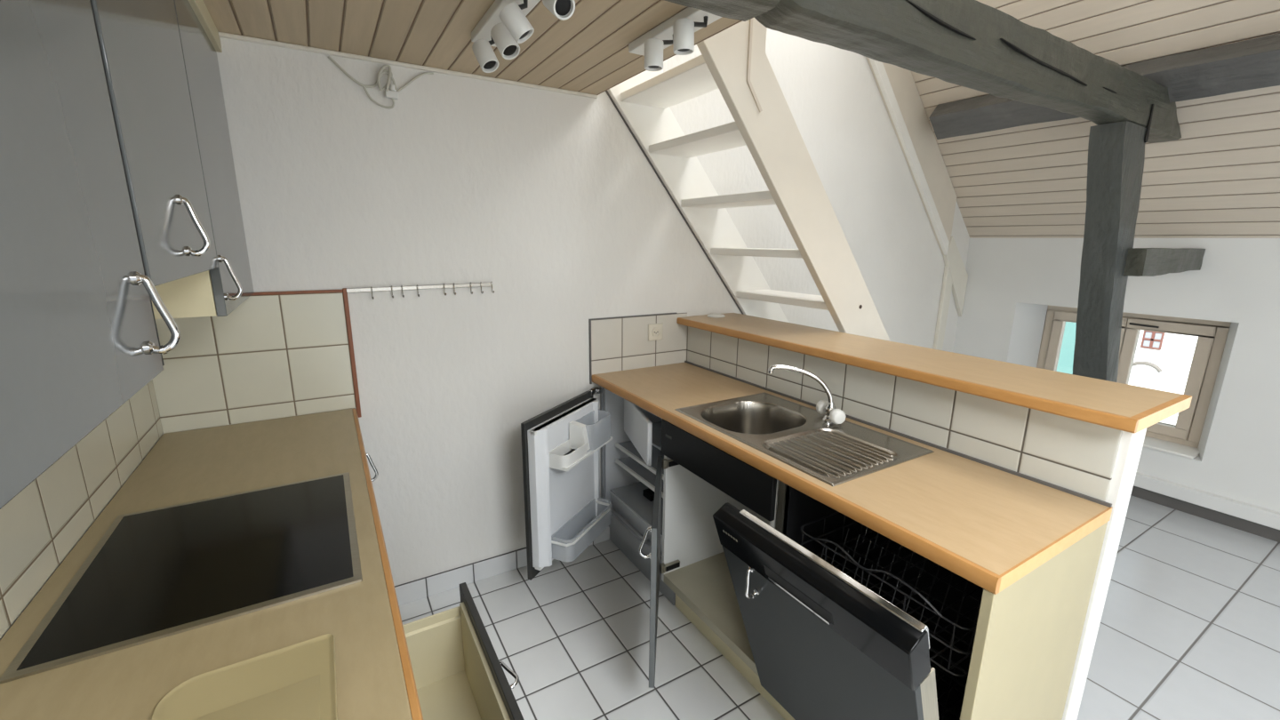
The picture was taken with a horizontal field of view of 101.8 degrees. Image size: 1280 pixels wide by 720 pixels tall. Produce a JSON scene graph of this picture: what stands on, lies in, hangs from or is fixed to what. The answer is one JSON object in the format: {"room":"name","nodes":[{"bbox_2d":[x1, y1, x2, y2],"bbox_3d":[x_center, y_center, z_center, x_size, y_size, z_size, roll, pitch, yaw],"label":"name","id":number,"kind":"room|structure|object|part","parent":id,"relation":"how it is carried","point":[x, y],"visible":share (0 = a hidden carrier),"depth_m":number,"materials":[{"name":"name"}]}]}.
{"room":"kitchen","nodes":[
{"label":"kitchen","id":0,"kind":"room"},
{"bbox_2d":[0,437,160,639],"bbox_3d":[-0.525,-0.852,-0.423,0.120,4.900,4.200,-7,15,-30],"label":"wall","id":1,"kind":"structure","parent":0,"point":[160,437],"depth_m":1.07,"materials":[{"name":"white paint"}]},
{"bbox_2d":[0,379,163,638],"bbox_3d":[-0.974,0.252,0.699,0.008,0.438,2.300,-7,15,-30],"label":"tile backsplash","id":2,"kind":"structure","parent":1,"relation":"attached to","point":[43,523],"depth_m":1.07,"materials":[{"name":"beige tile"}]},
{"bbox_2d":[0,0,180,509],"bbox_3d":[-0.640,-0.275,0.358,0.331,0.735,0.595,-7,15,-30],"label":"upper cabinet","id":3,"kind":"object","parent":1,"relation":"attached to","point":[79,339],"visible":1,"depth_m":0.49,"materials":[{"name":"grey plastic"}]},
{"bbox_3d":[-0.634,-0.062,0.685,0.037,0.109,0.024,-7,15,-30],"label":"handle","id":4,"kind":"part","parent":3,"relation":"part of","materials":[{"name":"silver metal"}]},
{"bbox_2d":[91,0,218,286],"bbox_3d":[-0.943,-0.447,0.837,0.331,0.620,0.585,-7,15,-30],"label":"upper cabinet","id":5,"kind":"object","parent":1,"relation":"attached to","point":[140,44],"visible":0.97,"depth_m":0.85,"materials":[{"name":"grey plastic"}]},
{"bbox_3d":[-0.811,-0.244,0.948,0.037,0.109,0.024,-7,15,-30],"label":"handle","id":6,"kind":"part","parent":5,"relation":"part of","materials":[{"name":"silver metal"}]},
{"bbox_2d":[152,0,253,319],"bbox_3d":[-1.254,-0.509,1.352,0.331,0.735,0.618,-7,15,-30],"label":"upper cabinet","id":7,"kind":"object","parent":1,"relation":"attached to","point":[218,292],"visible":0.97,"depth_m":1.28,"materials":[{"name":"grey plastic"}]},
{"bbox_3d":[-0.988,-0.199,1.257,0.037,0.109,0.024,-7,15,-30],"label":"handle","id":8,"kind":"part","parent":7,"relation":"part of","materials":[{"name":"silver metal"}]},
{"bbox_2d":[203,0,737,95],"bbox_3d":[0.209,-0.737,0.058,1.600,0.200,4.200,-7,15,-30],"label":"ceiling","id":9,"kind":"structure","parent":0,"point":[587,52],"depth_m":1.56,"materials":[{"name":"beige wood"}]},
{"bbox_2d":[471,0,575,72],"bbox_3d":[-0.314,-0.861,1.323,0.115,0.132,0.660,-7,15,-30],"label":"spotlight","id":10,"kind":"object","parent":9,"relation":"attached to","point":[505,25],"visible":1,"depth_m":1.37,"materials":[{"name":"white plastic"}]},
{"bbox_3d":[-0.307,-0.914,1.315,0.080,0.026,0.660,-7,15,-30],"label":"ceiling plate","id":11,"kind":"part","parent":10,"relation":"part of","materials":[{"name":"white plastic"}]},
{"bbox_2d":[628,8,722,71],"bbox_3d":[0.080,-0.897,1.486,0.138,0.126,0.420,-7,15,-30],"label":"spotlight","id":12,"kind":"object","parent":9,"relation":"attached to","point":[678,30],"visible":0.95,"depth_m":1.45,"materials":[{"name":"white plastic"}]},
{"bbox_2d":[160,29,969,585],"bbox_3d":[0.535,-1.546,2.657,5.150,4.900,0.120,-7,15,-30],"label":"wall","id":13,"kind":"structure","parent":0,"point":[549,198],"depth_m":2.20,"materials":[{"name":"white paint"}]},
{"bbox_2d":[187,0,222,52],"bbox_3d":[-0.702,-0.746,0.631,0.018,0.056,2.299,-7,15,-30],"label":"trim","id":14,"kind":"structure","parent":13,"relation":"attached to","point":[199,8],"depth_m":1.41,"materials":[{"name":"beige wood"}]},
{"bbox_2d":[152,292,356,433],"bbox_3d":[-1.321,-0.003,1.798,0.558,0.438,0.008,-7,15,-30],"label":"tile backsplash","id":15,"kind":"structure","parent":13,"relation":"attached to","point":[279,356],"depth_m":1.79,"materials":[{"name":"beige tile"}]},
{"bbox_2d":[250,288,361,417],"bbox_3d":[-1.317,0.010,1.799,0.580,0.492,0.014,-7,15,-30],"label":"trim","id":16,"kind":"structure","parent":13,"relation":"attached to","point":[344,290],"depth_m":1.91,"materials":[{"name":"brown wood"}]},
{"bbox_2d":[328,55,433,108],"bbox_3d":[-0.890,-0.959,1.817,0.334,0.145,0.045,-7,15,-30],"label":"cable bundle","id":17,"kind":"object","parent":13,"relation":"attached to","point":[393,93],"visible":1,"depth_m":1.81,"materials":[{"name":"white plastic"}]},
{"bbox_2d":[218,31,597,98],"bbox_3d":[-0.870,-1.044,1.828,1.600,0.013,0.014,-7,15,-30],"label":"trim","id":18,"kind":"structure","parent":13,"relation":"attached to","point":[224,35],"depth_m":1.82,"materials":[{"name":"white paint"}]},
{"bbox_2d":[346,280,494,299],"bbox_3d":[-0.835,-0.270,2.015,0.529,0.055,0.039,-7,15,-30],"label":"hook rail","id":19,"kind":"object","parent":13,"relation":"attached to","point":[417,287],"visible":1,"depth_m":2.00,"materials":[{"name":"metal"}]},
{"bbox_2d":[394,523,609,605],"bbox_3d":[-0.623,0.953,2.453,1.090,0.095,0.009,-7,15,-30],"label":"baseboard","id":20,"kind":"structure","parent":13,"relation":"attached to","point":[408,592],"depth_m":2.37,"materials":[{"name":"white tile"}]},
{"bbox_2d":[588,312,677,383],"bbox_3d":[-0.026,-0.064,2.581,0.494,0.314,0.010,-7,15,-30],"label":"trim","id":21,"kind":"structure","parent":13,"relation":"attached to","point":[589,320],"depth_m":2.47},
{"bbox_2d":[591,312,687,383],"bbox_3d":[0.004,-0.066,2.601,0.553,0.309,0.008,-7,15,-30],"label":"tile backsplash","id":22,"kind":"structure","parent":13,"relation":"attached to","point":[617,344],"depth_m":2.57,"materials":[{"name":"white tile"}]},
{"bbox_2d":[648,323,663,340],"bbox_3d":[0.079,-0.141,2.617,0.084,0.084,0.013,-7,15,-30],"label":"wall socket","id":23,"kind":"object","parent":13,"relation":"attached to","point":[654,330],"visible":1,"depth_m":2.61,"materials":[{"name":"beige plastic"}]},
{"bbox_2d":[865,56,956,255],"bbox_3d":[1.228,-2.039,2.872,2.460,2.871,0.039,-7,15,-30],"label":"rafter","id":24,"kind":"object","parent":13,"relation":"attached to","point":[897,87],"visible":0.65,"depth_m":3.38,"materials":[{"name":"beige paint"}]},
{"bbox_2d":[943,236,967,316],"bbox_3d":[2.363,-0.619,3.913,0.337,0.606,0.028,-7,15,-30],"label":"brace","id":25,"kind":"object","parent":13,"relation":"attached to","point":[959,276],"visible":0.95,"depth_m":3.91,"materials":[{"name":"white paint"}]},
{"bbox_2d":[399,495,1279,719],"bbox_3d":[1.595,1.306,1.454,5.150,0.100,4.300,-7,15,-30],"label":"floor","id":26,"kind":"structure","parent":0,"point":[1189,627],"depth_m":2.07,"materials":[{"name":"tile"}]},
{"bbox_2d":[365,452,378,481],"bbox_3d":[-1.153,0.729,1.701,0.590,0.858,0.610,-7,15,-30],"label":"base cabinet","id":27,"kind":"object","parent":26,"relation":"on","point":[372,465],"visible":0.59,"depth_m":1.73,"materials":[{"name":"metal"}]},
{"bbox_2d":[520,385,675,605],"bbox_3d":[-0.044,0.584,2.365,0.999,0.866,0.588,-7,15,-30],"label":"refrigerator","id":28,"kind":"object","parent":26,"relation":"on","point":[561,444],"visible":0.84,"depth_m":2.32,"materials":[{"name":"white plastic"}]},
{"bbox_3d":[-0.344,0.526,2.314,0.018,0.685,0.528,7,14,24],"label":"door","id":29,"kind":"part","parent":28,"relation":"part of","materials":[{"name":"white plastic"}]},
{"bbox_2d":[548,439,587,468],"bbox_3d":[-0.290,0.384,2.144,0.089,0.055,0.192,7,14,24],"label":"shelf","id":30,"kind":"object","parent":28,"relation":"attached to","point":[566,453],"depth_m":2.13,"materials":[{"name":"white plastic"}]},
{"bbox_3d":[-0.245,0.721,2.305,0.098,0.015,0.390,7,14,24],"label":"rack rail","id":31,"kind":"part","parent":28,"relation":"part of","materials":[{"name":"white plastic"}]},
{"bbox_3d":[-0.053,0.817,2.413,0.016,0.080,0.586,-7,15,-30],"label":"panel","id":32,"kind":"part","parent":28,"relation":"part of","materials":[{"name":"grey plastic"}]},
{"bbox_3d":[0.141,0.736,2.511,0.384,0.090,0.505,-7,15,-30],"label":"crisper drawer","id":33,"kind":"part","parent":28,"relation":"part of","materials":[{"name":"grey plastic"}]},
{"bbox_2d":[624,399,652,465],"bbox_3d":[-0.015,0.299,2.325,0.020,0.190,0.430,-3,13,-15],"label":"freezer","id":34,"kind":"object","parent":28,"relation":"in","point":[637,427],"depth_m":2.25,"materials":[{"name":"white plastic"}]},
{"bbox_3d":[0.012,0.553,2.389,0.012,0.016,0.518,-7,15,-30],"label":"shelf trim","id":35,"kind":"part","parent":28,"relation":"part of","materials":[{"name":"white plastic"}]},
{"bbox_3d":[0.013,0.470,2.370,0.012,0.016,0.518,-7,15,-30],"label":"shelf trim","id":36,"kind":"part","parent":28,"relation":"part of","materials":[{"name":"white plastic"}]},
{"bbox_3d":[0.001,0.925,2.473,0.015,0.155,0.588,-7,15,-30],"label":"kick panel","id":37,"kind":"part","parent":28,"relation":"part of","materials":[{"name":"grey plastic"}]},
{"bbox_2d":[651,422,661,449],"bbox_3d":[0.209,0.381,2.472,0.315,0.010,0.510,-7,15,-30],"label":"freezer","id":38,"kind":"object","parent":28,"relation":"in","point":[656,426],"depth_m":2.52,"materials":[{"name":"grey plastic"}]},
{"bbox_2d":[675,593,795,719],"bbox_3d":[0.462,1.098,1.736,0.015,0.155,1.174,-7,15,-30],"label":"board","id":39,"kind":"object","parent":26,"relation":"on","point":[734,660],"visible":0.33,"depth_m":1.94,"materials":[{"name":"beige wood"}]},
{"bbox_2d":[638,418,779,687],"bbox_3d":[0.321,0.618,1.886,0.863,0.711,0.594,-7,15,-30],"label":"base cabinet","id":40,"kind":"object","parent":39,"relation":"on","point":[700,477],"visible":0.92,"depth_m":1.98,"materials":[{"name":"beige wood"}]},
{"bbox_3d":[0.016,0.550,1.569,0.041,0.109,0.018,1,13,4],"label":"handle","id":41,"kind":"part","parent":40,"relation":"part of","materials":[{"name":"silver metal"}]},
{"bbox_3d":[0.057,0.705,1.835,0.018,0.560,0.526,1,13,4],"label":"door","id":42,"kind":"part","parent":40,"relation":"part of","materials":[{"name":"grey wood"}]},
{"bbox_2d":[660,418,776,521],"bbox_3d":[0.241,0.351,1.773,0.018,0.140,0.590,-7,15,-30],"label":"panel","id":43,"kind":"object","parent":40,"relation":"hanging from","point":[753,488],"depth_m":1.71,"materials":[{"name":"black wood"}]},
{"bbox_2d":[592,360,1112,594],"bbox_3d":[0.464,0.229,1.882,0.553,0.044,1.781,-7,15,-30],"label":"countertop","id":44,"kind":"structure","parent":40,"relation":"on","point":[988,524],"depth_m":1.32,"materials":[{"name":"brown wood"}]},
{"bbox_2d":[675,392,934,487],"bbox_3d":[0.518,0.319,1.808,0.466,0.179,0.731,-7,15,-30],"label":"sink","id":45,"kind":"object","parent":44,"relation":"in","point":[795,435],"visible":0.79,"depth_m":1.71,"materials":[{"name":"metal"}]},
{"bbox_2d":[768,364,846,425],"bbox_3d":[0.588,0.124,1.837,0.245,0.196,0.146,-1,13,-5],"label":"tap","id":46,"kind":"object","parent":44,"relation":"on","point":[832,414],"visible":1,"depth_m":1.85,"materials":[{"name":"silver metal"}]},
{"bbox_3d":[0.576,0.087,1.864,0.234,0.135,0.026,3,13,11],"label":"spout","id":47,"kind":"part","parent":46,"relation":"part of","materials":[{"name":"silver metal"}]},
{"bbox_3d":[0.675,0.174,1.911,0.054,0.053,0.041,-1,13,-7],"label":"knob","id":48,"kind":"part","parent":46,"relation":"part of","materials":[{"name":"white plastic"}]},
{"bbox_3d":[0.687,0.197,1.810,0.054,0.053,0.041,-1,13,-7],"label":"knob","id":49,"kind":"part","parent":46,"relation":"part of","materials":[{"name":"white plastic"}]},
{"bbox_2d":[712,480,983,719],"bbox_3d":[0.661,0.728,1.419,0.765,0.706,0.562,-7,15,-30],"label":"dishwasher","id":50,"kind":"object","parent":39,"relation":"on","point":[843,620],"visible":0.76,"depth_m":1.31,"materials":[{"name":"metal"}]},
{"bbox_3d":[0.283,0.580,1.345,0.038,0.099,0.018,-27,24,-24],"label":"handle","id":51,"kind":"part","parent":50,"relation":"part of","materials":[{"name":"silver metal"}]},
{"bbox_3d":[0.372,0.498,1.186,0.058,0.114,0.556,-27,24,-24],"label":"control panel","id":52,"kind":"part","parent":50,"relation":"part of","materials":[{"name":"black plastic"}]},
{"bbox_3d":[0.455,0.820,1.313,0.018,0.595,0.556,-27,24,-24],"label":"door","id":53,"kind":"part","parent":50,"relation":"part of","materials":[{"name":"grey metal"}]},
{"bbox_2d":[800,512,983,677],"bbox_3d":[0.760,0.555,1.428,0.454,0.162,0.487,-7,15,-30],"label":"basket","id":54,"kind":"object","parent":50,"relation":"on","point":[852,559],"depth_m":1.39,"materials":[{"name":"metal"}]},
{"bbox_2d":[928,629,970,719],"bbox_3d":[0.756,0.931,1.514,0.454,0.152,0.487,-7,15,-30],"label":"basket","id":55,"kind":"object","parent":50,"relation":"on","point":[940,677],"depth_m":1.57,"materials":[{"name":"metal"}]},
{"bbox_2d":[605,20,890,341],"bbox_3d":[0.897,-0.288,2.691,2.130,2.440,0.690,-7,15,-30],"label":"staircase","id":56,"kind":"structure","parent":26,"relation":"on","point":[734,61],"depth_m":2.18,"materials":[{"name":"beige paint"}]},
{"bbox_2d":[933,265,952,350],"bbox_3d":[2.285,-0.029,4.003,0.105,1.378,0.028,-7,15,-30],"label":"timber post","id":57,"kind":"object","parent":26,"relation":"on","point":[947,283],"visible":0.44,"depth_m":3.91,"materials":[{"name":"white paint"}]},
{"bbox_2d":[960,521,1107,719],"bbox_3d":[0.913,0.848,1.253,0.548,0.869,0.021,-7,15,-30],"label":"end panel","id":58,"kind":"object","parent":26,"relation":"on","point":[1028,633],"visible":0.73,"depth_m":1.18,"materials":[{"name":"beige laminate"}]},
{"bbox_2d":[1073,104,1154,382],"bbox_3d":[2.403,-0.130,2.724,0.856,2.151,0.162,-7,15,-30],"label":"post","id":59,"kind":"object","parent":26,"relation":"on","point":[1116,149],"visible":0.64,"depth_m":2.47,"materials":[{"name":"grey wood"}]},
{"bbox_2d":[656,0,1181,143],"bbox_3d":[1.169,-1.015,1.735,3.498,0.203,0.136,-7,15,-30],"label":"tie beam","id":60,"kind":"structure","parent":59,"relation":"on","point":[974,45],"depth_m":1.61,"materials":[{"name":"grey wood"}]},
{"bbox_2d":[1122,248,1204,277],"bbox_3d":[2.751,-0.515,2.731,0.887,0.139,0.102,-7,15,-30],"label":"tie","id":61,"kind":"object","parent":59,"relation":"attached to","point":[1140,261],"visible":0.98,"depth_m":2.57,"materials":[{"name":"grey wood"}]},
{"bbox_3d":[-0.379,1.031,0.415,0.555,0.858,1.208,-7,15,-30],"label":"base cabinet","id":62,"kind":"object","parent":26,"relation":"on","visible":0},
{"bbox_2d":[0,408,423,719],"bbox_3d":[-0.693,0.470,0.828,0.556,0.040,2.441,-7,15,-30],"label":"countertop","id":63,"kind":"structure","parent":62,"relation":"on","point":[375,680],"depth_m":0.88,"materials":[{"name":"brown wood"}]},
{"bbox_2d":[0,472,362,683],"bbox_3d":[-0.860,0.386,1.085,0.465,0.006,0.535,-7,15,-30],"label":"cooktop","id":64,"kind":"object","parent":63,"relation":"in","point":[154,574],"visible":1,"depth_m":1.00,"materials":[{"name":"glass"}]},
{"bbox_2d":[151,633,337,719],"bbox_3d":[-0.487,0.493,0.629,0.211,0.008,0.388,-7,15,-30],"label":"cutting board","id":65,"kind":"object","parent":63,"relation":"on","point":[297,681],"visible":1,"depth_m":0.73,"materials":[{"name":"beige wood"}]},
{"bbox_2d":[402,582,524,719],"bbox_3d":[-0.733,0.837,1.248,0.830,0.858,0.618,-7,15,-30],"label":"drawer","id":66,"kind":"object","parent":62,"relation":"in","point":[459,674],"visible":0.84,"depth_m":1.58,"materials":[{"name":"beige wood"}]},
{"bbox_3d":[-0.419,0.936,1.464,0.021,0.315,0.614,-7,15,-30],"label":"drawer","id":67,"kind":"part","parent":66,"relation":"part of","materials":[{"name":"grey wood"}]},
{"bbox_3d":[-0.350,0.830,1.381,0.039,0.018,0.109,-7,15,-30],"label":"handle","id":68,"kind":"part","parent":66,"relation":"part of","materials":[{"name":"silver metal"}]},
{"bbox_2d":[910,0,1279,238],"bbox_3d":[2.328,-1.926,1.085,3.460,3.460,4.200,-7,15,-30],"label":"ceiling","id":69,"kind":"structure","parent":0,"point":[1220,179],"depth_m":2.68,"materials":[{"name":"beige wood"}]},
{"bbox_2d":[929,32,1279,139],"bbox_3d":[2.938,-1.106,1.596,0.205,0.203,4.082,-7,15,-30],"label":"purlin","id":70,"kind":"object","parent":69,"relation":"attached to","point":[1252,63],"visible":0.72,"depth_m":2.33,"materials":[{"name":"grey wood"}]},
{"bbox_2d":[1061,428,1146,719],"bbox_3d":[0.741,0.519,2.122,0.084,1.117,1.794,-7,15,-30],"label":"wall","id":71,"kind":"structure","parent":0,"point":[1131,444],"depth_m":1.32,"materials":[{"name":"white paint"}]},
{"bbox_2d":[685,326,1122,502],"bbox_3d":[0.702,0.104,2.009,0.008,0.257,1.765,-7,15,-30],"label":"tile backsplash","id":72,"kind":"structure","parent":71,"relation":"attached to","point":[1076,455],"depth_m":1.61,"materials":[{"name":"white tile"}]},
{"bbox_2d":[676,312,1191,433],"bbox_3d":[0.819,-0.047,2.027,0.392,0.032,1.812,-7,15,-30],"label":"countertop","id":73,"kind":"structure","parent":71,"relation":"on","point":[1121,406],"depth_m":1.57,"materials":[{"name":"brown wood"}]},
{"bbox_2d":[707,313,725,318],"bbox_3d":[0.398,-0.233,2.720,0.093,0.012,0.093,-7,15,-30],"label":"disc","id":74,"kind":"object","parent":73,"relation":"on","point":[716,316],"visible":1,"depth_m":2.69,"materials":[{"name":"white plastic"}]},
{"bbox_2d":[952,238,1279,512],"bbox_3d":[3.708,0.239,2.447,0.300,1.580,4.200,-7,15,-30],"label":"wall","id":75,"kind":"structure","parent":0,"point":[1012,283],"depth_m":2.98,"materials":[{"name":"white paint"}]},
{"bbox_2d":[1036,304,1231,459],"bbox_3d":[3.102,0.077,3.413,0.292,0.808,0.960,-7,15,-30],"label":"window","id":76,"kind":"structure","parent":75,"relation":"in","point":[1181,439],"depth_m":3.19,"materials":[{"name":"beige paint"}]},
{"bbox_3d":[3.066,0.030,3.620,0.055,0.704,0.406,-7,15,-30],"label":"sash","id":77,"kind":"part","parent":76,"relation":"part of","materials":[{"name":"beige paint"}]},
{"bbox_3d":[3.272,0.108,3.286,0.055,0.704,0.406,-7,15,-30],"label":"sash","id":78,"kind":"part","parent":76,"relation":"part of","materials":[{"name":"beige paint"}]},
{"bbox_3d":[3.063,0.467,3.481,0.212,0.018,0.960,-7,15,-30],"label":"sill","id":79,"kind":"part","parent":76,"relation":"part of","materials":[{"name":"white paint"}]},
{"bbox_2d":[1130,485,1279,542],"bbox_3d":[3.614,1.010,2.451,0.022,0.075,4.000,-7,15,-30],"label":"trim","id":80,"kind":"structure","parent":75,"relation":"attached to","point":[1245,525],"depth_m":2.99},
{"bbox_2d":[1133,472,1279,529],"bbox_3d":[3.603,0.935,2.426,0.050,0.080,4.000,-7,15,-30],"label":"baseboard","id":81,"kind":"structure","parent":75,"relation":"attached to","point":[1255,514],"depth_m":2.96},
{"label":"outside","id":82,"kind":"structure","parent":0,"visible":0},
{"bbox_3d":[24.054,5.497,24.756,53.950,0.200,70.000,-7,15,-30],"label":"street","id":83,"kind":"object","parent":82,"visible":0},
{"bbox_2d":[1056,321,1198,424],"bbox_3d":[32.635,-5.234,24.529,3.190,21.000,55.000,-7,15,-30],"label":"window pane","id":84,"kind":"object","parent":83,"relation":"on","point":[1162,361],"visible":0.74,"depth_m":29.07,"materials":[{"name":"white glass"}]},
{"bbox_3d":[27.815,-6.940,31.759,1.800,21.000,1.500,-7,15,-30],"label":"shutter panel","id":85,"kind":"part","parent":84,"relation":"part of","materials":[{"name":"teal glass"}]},
{"bbox_3d":[28.755,-1.142,29.150,0.049,0.840,0.700,-7,15,-30],"label":"pane","id":86,"kind":"part","parent":84,"relation":"part of","materials":[{"name":"white glass"}]}
]}

